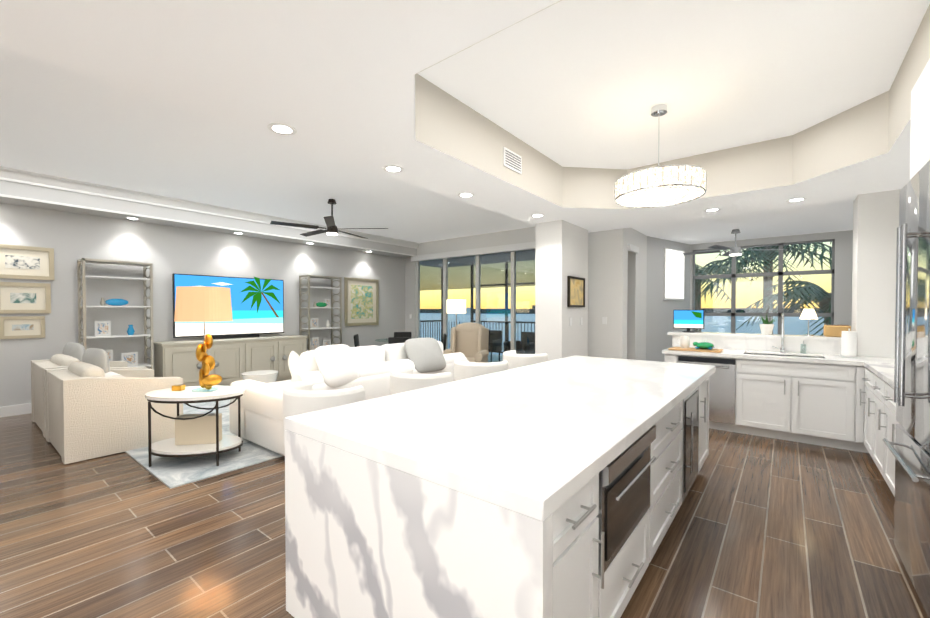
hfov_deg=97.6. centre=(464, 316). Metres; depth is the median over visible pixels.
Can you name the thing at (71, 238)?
wall
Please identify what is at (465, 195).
recessed light
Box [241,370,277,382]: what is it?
table
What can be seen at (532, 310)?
shore
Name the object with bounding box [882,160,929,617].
fridge
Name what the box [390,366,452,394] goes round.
bar stool
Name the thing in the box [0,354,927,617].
floor
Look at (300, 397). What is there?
bar stool
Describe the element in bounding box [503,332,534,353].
outdoor chair
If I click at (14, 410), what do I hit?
baseboard
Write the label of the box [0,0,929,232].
ceiling
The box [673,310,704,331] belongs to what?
tv
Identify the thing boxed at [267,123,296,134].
recessed light
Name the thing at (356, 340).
dining chair
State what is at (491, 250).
valance
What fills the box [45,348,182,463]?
armchair
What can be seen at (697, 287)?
palm tree
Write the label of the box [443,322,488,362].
chair
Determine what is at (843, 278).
wall
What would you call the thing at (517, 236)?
wall
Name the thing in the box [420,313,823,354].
water
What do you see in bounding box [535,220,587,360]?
pillar
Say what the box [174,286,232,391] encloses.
table lamp
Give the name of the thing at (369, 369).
sofa
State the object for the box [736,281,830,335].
palm tree
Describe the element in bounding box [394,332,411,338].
dining chair
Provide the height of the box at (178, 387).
0.050 m
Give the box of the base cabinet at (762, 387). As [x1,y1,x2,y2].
[662,335,894,452]
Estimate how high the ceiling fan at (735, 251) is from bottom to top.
0.440 m
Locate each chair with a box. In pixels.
[354,334,359,346]
[388,337,409,343]
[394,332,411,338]
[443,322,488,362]
[443,333,446,349]
[488,330,501,360]
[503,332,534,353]
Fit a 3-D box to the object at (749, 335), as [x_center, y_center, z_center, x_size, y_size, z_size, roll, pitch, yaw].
[3.654,0.787,5.189,1.900,1.120,0.310,1,1,38]
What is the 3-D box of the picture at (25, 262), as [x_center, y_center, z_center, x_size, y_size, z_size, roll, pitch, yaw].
[-6.028,-0.733,5.547,0.033,0.450,0.600,1,1,38]
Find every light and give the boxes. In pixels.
[125,217,139,219]
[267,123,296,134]
[383,165,403,172]
[457,193,473,197]
[531,214,544,217]
[704,208,720,211]
[786,198,806,201]
[799,309,817,335]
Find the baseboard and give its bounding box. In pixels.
[0,403,31,417]
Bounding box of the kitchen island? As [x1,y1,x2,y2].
[285,371,714,617]
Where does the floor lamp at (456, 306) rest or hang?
on the floor
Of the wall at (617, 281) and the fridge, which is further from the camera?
the wall at (617, 281)
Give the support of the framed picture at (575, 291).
attached to the pillar
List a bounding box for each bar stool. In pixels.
[283,380,364,445]
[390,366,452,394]
[454,357,508,380]
[503,350,547,368]
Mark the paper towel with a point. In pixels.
(848, 343)
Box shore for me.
[420,303,823,313]
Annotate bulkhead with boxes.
[0,166,419,257]
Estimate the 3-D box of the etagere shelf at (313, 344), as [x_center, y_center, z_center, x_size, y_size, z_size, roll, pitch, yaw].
[-3.145,0.211,8.892,0.370,2.160,0.800,1,1,38]
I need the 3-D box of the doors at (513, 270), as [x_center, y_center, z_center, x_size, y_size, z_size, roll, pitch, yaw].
[0.450,-0.144,9.588,4.400,2.850,0.099,1,1,38]
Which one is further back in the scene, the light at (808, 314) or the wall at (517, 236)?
the wall at (517, 236)
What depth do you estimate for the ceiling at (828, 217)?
6.61 m
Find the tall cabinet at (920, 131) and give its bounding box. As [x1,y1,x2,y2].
[910,59,929,179]
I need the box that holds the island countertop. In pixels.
[285,355,714,518]
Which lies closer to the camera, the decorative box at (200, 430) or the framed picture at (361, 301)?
the decorative box at (200, 430)
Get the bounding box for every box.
[172,384,184,390]
[175,413,221,444]
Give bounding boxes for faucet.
[772,313,784,352]
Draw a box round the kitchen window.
[692,239,834,335]
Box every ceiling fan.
[270,199,387,238]
[683,229,784,255]
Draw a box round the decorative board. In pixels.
[668,335,722,352]
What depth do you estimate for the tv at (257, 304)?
7.67 m
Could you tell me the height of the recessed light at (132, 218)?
0.012 m
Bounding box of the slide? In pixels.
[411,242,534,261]
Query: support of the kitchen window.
in the wall at (843, 278)
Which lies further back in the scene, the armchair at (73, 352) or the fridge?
the armchair at (73, 352)
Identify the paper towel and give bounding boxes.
[839,328,858,357]
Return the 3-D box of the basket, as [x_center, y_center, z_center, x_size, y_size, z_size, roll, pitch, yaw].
[4.285,0.166,4.688,0.220,0.135,0.220,1,1,38]
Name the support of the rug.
on the floor
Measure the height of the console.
0.900 m
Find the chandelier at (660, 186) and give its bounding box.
[614,104,706,207]
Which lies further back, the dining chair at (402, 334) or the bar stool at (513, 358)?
the dining chair at (402, 334)
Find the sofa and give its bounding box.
[229,337,468,455]
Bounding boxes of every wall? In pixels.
[0,203,404,406]
[405,227,535,337]
[588,228,646,360]
[646,236,689,361]
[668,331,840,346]
[690,230,852,330]
[852,189,900,357]
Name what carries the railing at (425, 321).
on the floor
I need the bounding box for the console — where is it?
[153,335,307,386]
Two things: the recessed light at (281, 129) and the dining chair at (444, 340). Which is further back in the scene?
the dining chair at (444, 340)
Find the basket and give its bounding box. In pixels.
[823,324,850,336]
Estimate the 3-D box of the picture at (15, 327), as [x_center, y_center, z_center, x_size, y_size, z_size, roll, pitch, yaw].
[-6.034,0.152,5.552,0.033,0.300,0.420,1,1,38]
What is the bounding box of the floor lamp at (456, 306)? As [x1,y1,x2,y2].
[447,299,465,325]
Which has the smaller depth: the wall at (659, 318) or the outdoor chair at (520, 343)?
the wall at (659, 318)
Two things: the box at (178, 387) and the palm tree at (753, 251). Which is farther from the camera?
the palm tree at (753, 251)
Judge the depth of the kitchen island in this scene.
1.52 m
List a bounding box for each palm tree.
[695,243,831,331]
[695,260,756,331]
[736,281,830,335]
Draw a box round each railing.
[421,290,442,342]
[471,287,534,352]
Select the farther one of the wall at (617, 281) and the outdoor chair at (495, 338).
the outdoor chair at (495, 338)
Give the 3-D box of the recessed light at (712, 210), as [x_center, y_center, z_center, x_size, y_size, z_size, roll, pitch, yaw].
[3.143,-1.354,5.172,0.190,0.012,0.190,1,1,38]
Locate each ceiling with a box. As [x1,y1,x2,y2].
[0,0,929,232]
[631,201,852,243]
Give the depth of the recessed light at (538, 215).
5.47 m
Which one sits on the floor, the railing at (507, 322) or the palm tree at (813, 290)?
the railing at (507, 322)
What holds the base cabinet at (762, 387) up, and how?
on the floor
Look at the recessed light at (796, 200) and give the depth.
4.68 m
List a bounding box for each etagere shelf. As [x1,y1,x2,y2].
[77,258,153,369]
[299,275,341,350]
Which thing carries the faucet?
on the base cabinet at (762, 387)
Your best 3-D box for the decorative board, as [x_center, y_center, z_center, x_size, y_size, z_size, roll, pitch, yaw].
[2.900,0.337,5.116,0.560,0.180,0.330,1,1,38]
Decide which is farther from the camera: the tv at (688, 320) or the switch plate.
the switch plate
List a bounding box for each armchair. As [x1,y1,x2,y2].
[31,342,147,437]
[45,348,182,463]
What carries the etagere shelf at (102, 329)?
on the floor
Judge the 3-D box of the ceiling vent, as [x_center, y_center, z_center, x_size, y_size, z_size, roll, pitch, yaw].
[0.484,-1.567,4.103,0.016,0.180,0.330,1,1,38]
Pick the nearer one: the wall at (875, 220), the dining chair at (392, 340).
the wall at (875, 220)
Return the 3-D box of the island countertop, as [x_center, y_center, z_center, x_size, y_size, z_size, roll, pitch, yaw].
[0.717,0.493,2.815,1.350,0.060,3.350,1,1,38]
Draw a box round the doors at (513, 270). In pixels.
[416,249,534,361]
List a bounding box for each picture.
[0,244,53,279]
[0,282,50,313]
[0,316,44,338]
[344,277,378,325]
[567,276,584,306]
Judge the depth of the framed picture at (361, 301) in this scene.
9.96 m
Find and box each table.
[145,386,244,466]
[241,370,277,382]
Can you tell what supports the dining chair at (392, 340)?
on the floor
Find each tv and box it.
[172,273,283,338]
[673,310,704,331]
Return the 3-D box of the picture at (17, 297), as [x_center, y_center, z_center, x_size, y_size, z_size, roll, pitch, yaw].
[-6.028,-0.248,5.554,0.033,0.420,0.520,1,1,38]
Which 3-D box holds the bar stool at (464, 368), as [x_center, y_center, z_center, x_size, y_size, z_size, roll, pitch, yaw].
[0.148,0.888,3.832,0.520,0.961,0.490,1,1,33]
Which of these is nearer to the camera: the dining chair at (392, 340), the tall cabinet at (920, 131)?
the tall cabinet at (920, 131)
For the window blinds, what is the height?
1.020 m
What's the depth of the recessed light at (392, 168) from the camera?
3.67 m
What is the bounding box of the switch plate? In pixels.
[602,317,606,323]
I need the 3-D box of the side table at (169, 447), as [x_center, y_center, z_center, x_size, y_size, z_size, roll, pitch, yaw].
[-2.552,1.040,3.872,0.755,0.655,0.706,1,1,38]
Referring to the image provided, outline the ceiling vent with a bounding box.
[503,147,521,173]
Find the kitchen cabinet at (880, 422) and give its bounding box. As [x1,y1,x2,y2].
[860,362,898,496]
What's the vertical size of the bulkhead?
0.350 m
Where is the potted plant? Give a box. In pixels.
[759,314,778,334]
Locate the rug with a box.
[125,399,282,488]
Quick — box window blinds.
[663,247,683,300]

